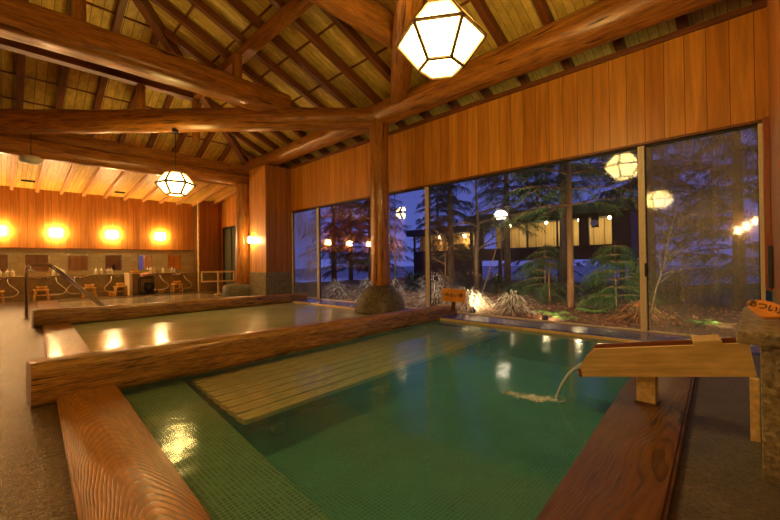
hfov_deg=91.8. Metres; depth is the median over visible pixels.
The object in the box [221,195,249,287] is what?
wall
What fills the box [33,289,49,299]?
stool
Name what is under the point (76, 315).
log
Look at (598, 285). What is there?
bush
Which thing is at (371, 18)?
log beam
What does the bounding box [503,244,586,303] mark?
conifer
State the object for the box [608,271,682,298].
bush
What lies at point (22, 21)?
log beam
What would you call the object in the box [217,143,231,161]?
rafter
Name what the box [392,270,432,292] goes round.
bush
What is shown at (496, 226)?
bare sapling
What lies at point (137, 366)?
log
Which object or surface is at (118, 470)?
plank
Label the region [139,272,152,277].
tub
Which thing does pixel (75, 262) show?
wall mirror
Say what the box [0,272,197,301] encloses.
wall
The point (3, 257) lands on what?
wall mirror
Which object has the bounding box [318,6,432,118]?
rafter
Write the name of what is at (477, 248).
bare sapling
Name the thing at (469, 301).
shrub
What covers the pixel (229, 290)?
stone
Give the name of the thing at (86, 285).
tub
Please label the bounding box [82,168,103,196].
joist
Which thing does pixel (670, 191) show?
conifer
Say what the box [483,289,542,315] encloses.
shrub
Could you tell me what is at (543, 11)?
rafter
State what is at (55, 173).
ceiling
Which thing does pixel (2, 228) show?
wall sconce
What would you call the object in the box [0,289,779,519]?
floor
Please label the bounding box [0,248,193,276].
tiled wall
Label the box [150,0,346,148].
rafter
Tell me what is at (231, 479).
step
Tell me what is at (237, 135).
rafter
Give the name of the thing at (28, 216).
wall
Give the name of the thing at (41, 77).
ceiling
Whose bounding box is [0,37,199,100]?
purlin
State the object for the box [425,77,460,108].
rafter
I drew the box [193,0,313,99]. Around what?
purlin
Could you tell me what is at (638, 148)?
window
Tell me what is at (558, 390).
water
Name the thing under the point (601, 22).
log beam
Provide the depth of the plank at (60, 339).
4.42 m
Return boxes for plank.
[37,300,61,308]
[42,322,89,356]
[57,385,211,519]
[536,377,695,519]
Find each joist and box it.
[10,155,15,189]
[35,160,47,192]
[59,164,76,194]
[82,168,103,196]
[103,171,127,198]
[123,174,150,200]
[142,186,159,201]
[159,195,169,203]
[176,183,210,204]
[192,185,227,206]
[213,190,234,204]
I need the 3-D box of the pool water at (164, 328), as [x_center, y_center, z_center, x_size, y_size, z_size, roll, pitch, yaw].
[-2.316,0.989,6.072,4.380,0.001,4.300,-1,-1,44]
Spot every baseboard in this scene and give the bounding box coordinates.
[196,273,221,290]
[250,272,291,295]
[772,291,778,303]
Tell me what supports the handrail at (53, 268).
on the floor
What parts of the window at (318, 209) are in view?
rail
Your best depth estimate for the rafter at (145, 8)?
6.86 m
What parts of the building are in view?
support post, support post, window post, window post, support post, support post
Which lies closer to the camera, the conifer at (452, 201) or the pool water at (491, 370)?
the pool water at (491, 370)
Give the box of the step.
[122,379,330,519]
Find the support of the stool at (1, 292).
on the floor
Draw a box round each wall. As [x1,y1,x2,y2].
[0,186,193,249]
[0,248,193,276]
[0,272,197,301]
[124,273,132,295]
[193,201,221,272]
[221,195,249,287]
[289,0,768,212]
[767,0,779,304]
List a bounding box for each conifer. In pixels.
[299,202,366,284]
[307,203,367,279]
[325,195,416,285]
[411,187,458,263]
[418,181,484,288]
[466,169,558,292]
[491,152,659,310]
[494,170,583,279]
[497,157,637,295]
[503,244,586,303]
[573,245,667,312]
[576,152,695,280]
[584,138,732,293]
[635,127,771,307]
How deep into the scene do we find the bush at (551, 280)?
9.61 m
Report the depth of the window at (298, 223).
9.97 m
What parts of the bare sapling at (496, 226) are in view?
stem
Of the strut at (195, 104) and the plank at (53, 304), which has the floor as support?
the plank at (53, 304)
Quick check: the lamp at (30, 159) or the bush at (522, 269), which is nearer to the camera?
the lamp at (30, 159)
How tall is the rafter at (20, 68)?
2.451 m
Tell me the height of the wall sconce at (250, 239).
0.150 m
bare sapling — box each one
[389,195,412,288]
[431,230,453,303]
[454,177,514,295]
[473,226,510,301]
[542,256,555,304]
[650,202,712,315]
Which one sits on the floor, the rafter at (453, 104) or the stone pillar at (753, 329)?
the stone pillar at (753, 329)
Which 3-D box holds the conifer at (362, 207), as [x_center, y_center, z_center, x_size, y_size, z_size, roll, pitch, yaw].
[-0.761,-2.768,12.654,3.543,7.550,3.105,-1,-1,44]
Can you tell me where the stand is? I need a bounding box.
[138,277,154,293]
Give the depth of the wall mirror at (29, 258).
10.89 m
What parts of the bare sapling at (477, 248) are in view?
stem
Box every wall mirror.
[0,254,7,271]
[25,254,48,271]
[68,255,87,270]
[105,255,121,270]
[138,255,151,269]
[168,255,180,268]
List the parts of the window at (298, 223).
pane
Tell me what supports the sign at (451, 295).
on the log at (137, 366)
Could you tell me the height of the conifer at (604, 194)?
10.050 m
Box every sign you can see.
[442,288,465,310]
[747,300,779,318]
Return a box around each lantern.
[154,129,195,196]
[396,0,486,79]
[494,210,507,292]
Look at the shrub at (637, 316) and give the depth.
5.52 m
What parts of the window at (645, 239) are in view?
rail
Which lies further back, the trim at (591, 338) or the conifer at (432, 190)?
the conifer at (432, 190)
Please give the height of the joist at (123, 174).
0.433 m
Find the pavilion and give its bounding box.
[406,225,489,280]
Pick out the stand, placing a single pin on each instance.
(149, 287)
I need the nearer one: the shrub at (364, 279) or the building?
the shrub at (364, 279)
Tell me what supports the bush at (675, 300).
on the ground at (310, 288)
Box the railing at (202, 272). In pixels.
[201,271,234,294]
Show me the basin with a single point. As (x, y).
(440, 445)
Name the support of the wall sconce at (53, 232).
attached to the wall at (28, 216)
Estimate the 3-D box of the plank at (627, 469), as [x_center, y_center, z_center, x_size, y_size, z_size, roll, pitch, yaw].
[1.568,0.919,2.273,0.356,0.160,4.264,-1,-1,41]
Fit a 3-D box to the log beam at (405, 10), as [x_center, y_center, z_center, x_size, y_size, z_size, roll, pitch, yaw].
[0.221,-2.879,4.252,0.357,0.371,5.415,-1,0,-1]
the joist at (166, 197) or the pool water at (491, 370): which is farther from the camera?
the joist at (166, 197)
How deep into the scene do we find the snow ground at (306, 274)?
35.61 m
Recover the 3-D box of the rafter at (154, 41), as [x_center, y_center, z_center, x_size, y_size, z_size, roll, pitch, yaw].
[-5.557,-3.310,8.165,3.883,1.720,0.100,-1,-1,44]
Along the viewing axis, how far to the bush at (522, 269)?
11.68 m
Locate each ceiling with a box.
[0,0,242,164]
[0,154,234,203]
[148,0,751,166]
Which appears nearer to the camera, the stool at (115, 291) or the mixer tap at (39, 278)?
the mixer tap at (39, 278)
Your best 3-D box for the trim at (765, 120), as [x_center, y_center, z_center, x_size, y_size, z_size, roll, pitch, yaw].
[3.798,-0.561,3.802,0.050,1.730,0.150,-1,-1,44]
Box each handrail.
[23,264,104,318]
[23,266,100,312]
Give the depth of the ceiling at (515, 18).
6.30 m
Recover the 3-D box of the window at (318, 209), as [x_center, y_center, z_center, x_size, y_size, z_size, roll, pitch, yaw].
[-0.525,-0.185,8.099,3.410,2.252,0.070,-1,-1,44]
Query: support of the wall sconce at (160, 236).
attached to the wall at (28, 216)
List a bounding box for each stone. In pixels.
[222,283,249,296]
[355,285,404,314]
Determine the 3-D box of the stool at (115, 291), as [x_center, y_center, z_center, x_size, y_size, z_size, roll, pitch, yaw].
[-8.388,0.955,11.750,0.244,0.288,0.328,-1,-1,41]
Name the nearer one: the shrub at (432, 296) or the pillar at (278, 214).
the shrub at (432, 296)
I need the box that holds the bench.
[191,324,497,435]
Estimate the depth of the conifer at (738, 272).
6.93 m
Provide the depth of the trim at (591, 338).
4.92 m
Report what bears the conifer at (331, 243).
on the ground at (310, 288)
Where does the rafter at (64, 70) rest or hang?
attached to the ceiling at (41, 77)
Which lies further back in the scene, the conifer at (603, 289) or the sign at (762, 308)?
the conifer at (603, 289)
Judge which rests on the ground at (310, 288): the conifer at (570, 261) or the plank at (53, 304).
the conifer at (570, 261)
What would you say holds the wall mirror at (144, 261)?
attached to the tiled wall at (16, 257)
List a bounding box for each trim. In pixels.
[0,247,193,250]
[197,200,199,290]
[293,301,638,342]
[294,298,759,355]
[762,116,772,290]
[768,245,773,288]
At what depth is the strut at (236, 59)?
6.52 m
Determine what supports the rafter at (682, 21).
attached to the ceiling at (515, 18)
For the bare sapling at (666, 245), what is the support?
on the ground at (310, 288)
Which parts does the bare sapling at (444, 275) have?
stem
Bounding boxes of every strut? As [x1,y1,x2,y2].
[72,0,85,20]
[136,84,145,108]
[192,100,199,142]
[232,53,241,77]
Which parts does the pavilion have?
post, post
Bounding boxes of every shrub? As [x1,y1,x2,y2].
[321,279,355,298]
[353,279,370,301]
[391,278,413,302]
[410,272,461,297]
[412,281,450,306]
[443,286,500,314]
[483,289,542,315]
[606,298,685,324]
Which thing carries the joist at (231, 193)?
attached to the ceiling at (55, 173)
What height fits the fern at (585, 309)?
0.076 m
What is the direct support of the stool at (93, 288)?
on the floor
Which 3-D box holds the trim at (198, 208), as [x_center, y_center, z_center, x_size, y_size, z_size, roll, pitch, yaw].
[-6.835,-0.709,13.500,0.070,3.600,0.055,-1,-1,44]
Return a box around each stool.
[0,291,4,301]
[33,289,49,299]
[81,287,96,297]
[113,286,126,295]
[170,283,182,291]
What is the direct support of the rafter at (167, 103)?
attached to the ceiling at (41, 77)
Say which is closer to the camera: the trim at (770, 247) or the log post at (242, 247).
the trim at (770, 247)
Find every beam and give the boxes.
[0,0,290,110]
[0,107,374,133]
[0,134,248,186]
[242,0,722,172]
[308,0,393,48]
[390,0,422,103]
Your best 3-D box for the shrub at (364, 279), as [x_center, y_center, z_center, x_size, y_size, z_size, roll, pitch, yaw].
[-0.488,0.732,9.377,1.289,0.728,1.241,-1,-1,44]
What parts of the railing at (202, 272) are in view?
rail, rail post, rail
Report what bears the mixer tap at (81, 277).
attached to the wall at (100, 281)
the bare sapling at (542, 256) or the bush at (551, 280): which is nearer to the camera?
the bare sapling at (542, 256)
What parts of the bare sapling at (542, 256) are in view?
stem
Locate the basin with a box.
[182,321,630,519]
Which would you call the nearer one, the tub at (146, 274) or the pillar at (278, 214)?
the pillar at (278, 214)
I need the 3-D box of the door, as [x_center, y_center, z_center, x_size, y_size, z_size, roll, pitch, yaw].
[-5.652,-0.063,13.562,1.420,2.280,0.100,-1,-1,44]
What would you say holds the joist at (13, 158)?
attached to the ceiling at (55, 173)
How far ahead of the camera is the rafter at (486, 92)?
6.16 m
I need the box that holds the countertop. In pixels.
[0,272,196,277]
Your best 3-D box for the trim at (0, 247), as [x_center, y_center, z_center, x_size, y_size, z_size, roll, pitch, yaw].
[-10.507,-0.338,10.555,0.030,0.030,9.660,-1,-1,44]
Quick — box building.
[464,199,638,285]
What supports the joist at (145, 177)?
attached to the ceiling at (55, 173)
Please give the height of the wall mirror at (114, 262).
0.500 m
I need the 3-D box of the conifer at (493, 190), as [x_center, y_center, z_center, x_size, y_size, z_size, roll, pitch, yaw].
[3.563,-2.733,11.328,2.770,7.550,2.777,-1,0,5]
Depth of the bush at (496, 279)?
9.96 m
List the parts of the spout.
leg, leg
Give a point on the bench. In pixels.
(268, 395)
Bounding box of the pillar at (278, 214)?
[249,164,294,271]
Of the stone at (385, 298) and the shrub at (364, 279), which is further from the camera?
the shrub at (364, 279)
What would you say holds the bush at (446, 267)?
on the ground at (310, 288)
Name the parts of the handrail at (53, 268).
rail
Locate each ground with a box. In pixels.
[295,265,759,286]
[295,278,771,337]
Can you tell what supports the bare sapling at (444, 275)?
on the ground at (310, 288)
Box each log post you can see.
[235,183,249,283]
[370,118,390,285]
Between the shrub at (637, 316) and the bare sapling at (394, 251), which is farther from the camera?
the bare sapling at (394, 251)
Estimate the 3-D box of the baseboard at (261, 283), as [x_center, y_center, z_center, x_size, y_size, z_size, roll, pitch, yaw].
[-3.159,0.669,10.166,0.881,0.700,0.848,-1,-1,44]
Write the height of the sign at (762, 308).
0.081 m
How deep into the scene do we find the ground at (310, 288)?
7.02 m
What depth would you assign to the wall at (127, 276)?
11.65 m
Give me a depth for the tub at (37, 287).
10.38 m
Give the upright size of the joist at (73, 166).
0.433 m
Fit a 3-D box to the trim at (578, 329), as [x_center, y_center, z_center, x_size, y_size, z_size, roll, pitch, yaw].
[0.403,0.985,6.843,9.000,0.130,0.640,-1,-1,44]
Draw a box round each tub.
[36,286,46,289]
[85,284,93,287]
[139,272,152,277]
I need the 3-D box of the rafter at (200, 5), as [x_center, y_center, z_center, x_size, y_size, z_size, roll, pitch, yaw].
[-2.259,-3.623,6.870,0.100,2.278,5.213,-1,-1,44]
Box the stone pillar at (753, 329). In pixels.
[736,306,779,483]
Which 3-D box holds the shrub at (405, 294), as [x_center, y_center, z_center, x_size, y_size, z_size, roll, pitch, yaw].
[0.037,0.744,8.497,1.208,0.681,1.241,-1,-1,44]
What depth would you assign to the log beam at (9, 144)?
8.31 m
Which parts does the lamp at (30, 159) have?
lamp shade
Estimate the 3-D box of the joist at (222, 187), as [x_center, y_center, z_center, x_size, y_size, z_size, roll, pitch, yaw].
[-6.071,-2.202,12.767,3.359,0.433,0.075,-1,-1,44]
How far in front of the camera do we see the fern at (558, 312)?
6.21 m
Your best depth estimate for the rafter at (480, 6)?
5.04 m
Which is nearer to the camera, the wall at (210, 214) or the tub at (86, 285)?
the tub at (86, 285)
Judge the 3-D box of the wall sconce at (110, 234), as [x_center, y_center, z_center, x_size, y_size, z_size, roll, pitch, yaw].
[-8.910,-0.815,12.132,0.130,0.220,0.270,-1,-1,44]
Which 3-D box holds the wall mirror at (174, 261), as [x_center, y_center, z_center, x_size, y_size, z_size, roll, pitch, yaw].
[-7.676,0.081,13.454,0.016,0.500,0.404,-1,-1,44]
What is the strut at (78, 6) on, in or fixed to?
on the log beam at (22, 21)
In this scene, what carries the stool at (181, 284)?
on the floor
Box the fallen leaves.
[307,289,742,337]
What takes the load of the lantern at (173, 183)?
hanging from the log beam at (240, 119)
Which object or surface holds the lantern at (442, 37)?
hanging from the log beam at (405, 10)
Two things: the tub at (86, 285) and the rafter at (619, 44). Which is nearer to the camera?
the rafter at (619, 44)
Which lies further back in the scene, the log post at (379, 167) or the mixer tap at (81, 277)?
the mixer tap at (81, 277)
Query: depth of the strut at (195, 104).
8.26 m
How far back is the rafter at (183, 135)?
9.45 m
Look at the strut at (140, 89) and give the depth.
7.52 m
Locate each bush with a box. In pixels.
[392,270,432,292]
[420,267,471,288]
[446,268,489,291]
[479,272,522,295]
[511,269,552,293]
[526,273,583,297]
[564,276,629,300]
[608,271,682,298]
[636,274,729,307]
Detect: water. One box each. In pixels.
[59,293,221,307]
[73,302,368,350]
[408,320,618,442]
[553,363,580,403]
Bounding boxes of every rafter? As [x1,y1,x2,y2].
[15,0,27,108]
[55,0,72,108]
[87,0,127,136]
[118,32,158,142]
[132,0,248,163]
[146,95,173,147]
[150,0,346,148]
[164,27,329,154]
[172,101,202,152]
[187,0,363,142]
[195,132,215,157]
[211,100,301,163]
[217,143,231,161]
[226,0,356,107]
[229,103,315,159]
[229,132,288,168]
[241,148,256,159]
[268,0,406,127]
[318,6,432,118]
[422,0,493,97]
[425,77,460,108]
[470,0,530,84]
[531,0,574,69]
[598,0,626,51]
[675,14,688,29]
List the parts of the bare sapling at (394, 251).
stem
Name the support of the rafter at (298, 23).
attached to the ceiling at (515, 18)
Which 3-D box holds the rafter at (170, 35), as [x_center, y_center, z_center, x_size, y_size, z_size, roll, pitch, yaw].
[-2.726,-3.338,8.220,0.100,1.741,3.933,-1,-1,44]
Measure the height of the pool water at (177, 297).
0.001 m
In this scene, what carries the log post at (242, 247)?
on the stone at (229, 290)
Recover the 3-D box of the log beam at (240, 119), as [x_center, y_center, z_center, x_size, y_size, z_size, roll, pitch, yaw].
[-4.817,-2.613,7.071,9.072,0.478,0.479,-1,0,-1]
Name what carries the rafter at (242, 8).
attached to the ceiling at (515, 18)
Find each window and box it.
[292,208,317,298]
[317,187,427,308]
[426,146,643,331]
[641,123,765,337]
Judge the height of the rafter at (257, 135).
1.203 m
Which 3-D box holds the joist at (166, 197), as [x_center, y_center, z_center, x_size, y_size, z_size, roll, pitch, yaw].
[-6.803,-2.199,12.015,3.359,0.433,0.075,-1,-1,44]
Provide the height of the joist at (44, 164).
0.433 m
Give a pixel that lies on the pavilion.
(419, 258)
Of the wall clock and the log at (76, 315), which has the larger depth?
the wall clock
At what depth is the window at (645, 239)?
4.10 m
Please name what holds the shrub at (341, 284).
on the ground at (310, 288)
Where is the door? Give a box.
[223,226,235,286]
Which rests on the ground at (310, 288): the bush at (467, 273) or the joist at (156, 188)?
the bush at (467, 273)
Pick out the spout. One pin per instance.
(700, 355)
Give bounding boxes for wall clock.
[590,219,597,226]
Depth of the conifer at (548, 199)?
21.68 m
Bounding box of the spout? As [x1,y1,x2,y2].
[577,334,760,442]
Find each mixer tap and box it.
[31,277,47,279]
[73,276,88,278]
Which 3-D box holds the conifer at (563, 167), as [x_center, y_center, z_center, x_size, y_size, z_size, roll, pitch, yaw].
[4.902,-2.956,10.553,3.593,8.050,3.595,-1,-1,41]
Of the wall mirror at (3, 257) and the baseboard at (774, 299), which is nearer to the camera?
the baseboard at (774, 299)
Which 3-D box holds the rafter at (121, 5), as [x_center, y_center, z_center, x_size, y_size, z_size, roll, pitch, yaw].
[-5.756,-3.434,7.548,4.463,1.964,0.100,-1,-1,44]
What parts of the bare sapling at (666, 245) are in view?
stem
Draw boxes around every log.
[26,304,456,407]
[31,293,307,327]
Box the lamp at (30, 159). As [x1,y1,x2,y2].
[18,132,42,164]
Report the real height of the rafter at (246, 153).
0.666 m
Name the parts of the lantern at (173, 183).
frame, lamp shade, cord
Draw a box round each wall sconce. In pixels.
[0,226,5,234]
[50,228,61,235]
[107,231,117,237]
[156,233,164,239]
[248,237,253,242]
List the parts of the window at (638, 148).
rail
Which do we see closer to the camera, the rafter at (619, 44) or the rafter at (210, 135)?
the rafter at (619, 44)
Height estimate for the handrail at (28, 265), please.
0.995 m
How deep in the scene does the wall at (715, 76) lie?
5.00 m
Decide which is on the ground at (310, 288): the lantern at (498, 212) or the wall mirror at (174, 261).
the lantern at (498, 212)
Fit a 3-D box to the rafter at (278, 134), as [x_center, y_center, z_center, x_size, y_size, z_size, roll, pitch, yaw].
[-2.959,-3.195,8.895,0.100,1.472,3.293,-1,-1,44]
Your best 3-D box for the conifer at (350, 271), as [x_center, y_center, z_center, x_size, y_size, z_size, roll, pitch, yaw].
[-2.422,-3.688,23.332,5.171,10.096,4.734,0,-1,-29]
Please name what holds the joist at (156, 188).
attached to the ceiling at (55, 173)
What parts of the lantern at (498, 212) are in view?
lamp shade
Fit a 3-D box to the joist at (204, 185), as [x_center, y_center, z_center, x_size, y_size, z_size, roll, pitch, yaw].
[-6.437,-2.201,12.391,3.359,0.433,0.075,-1,-1,44]
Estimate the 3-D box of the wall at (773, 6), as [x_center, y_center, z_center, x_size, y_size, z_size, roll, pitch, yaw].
[3.034,-1.854,2.901,0.150,4.320,2.600,-1,-1,44]

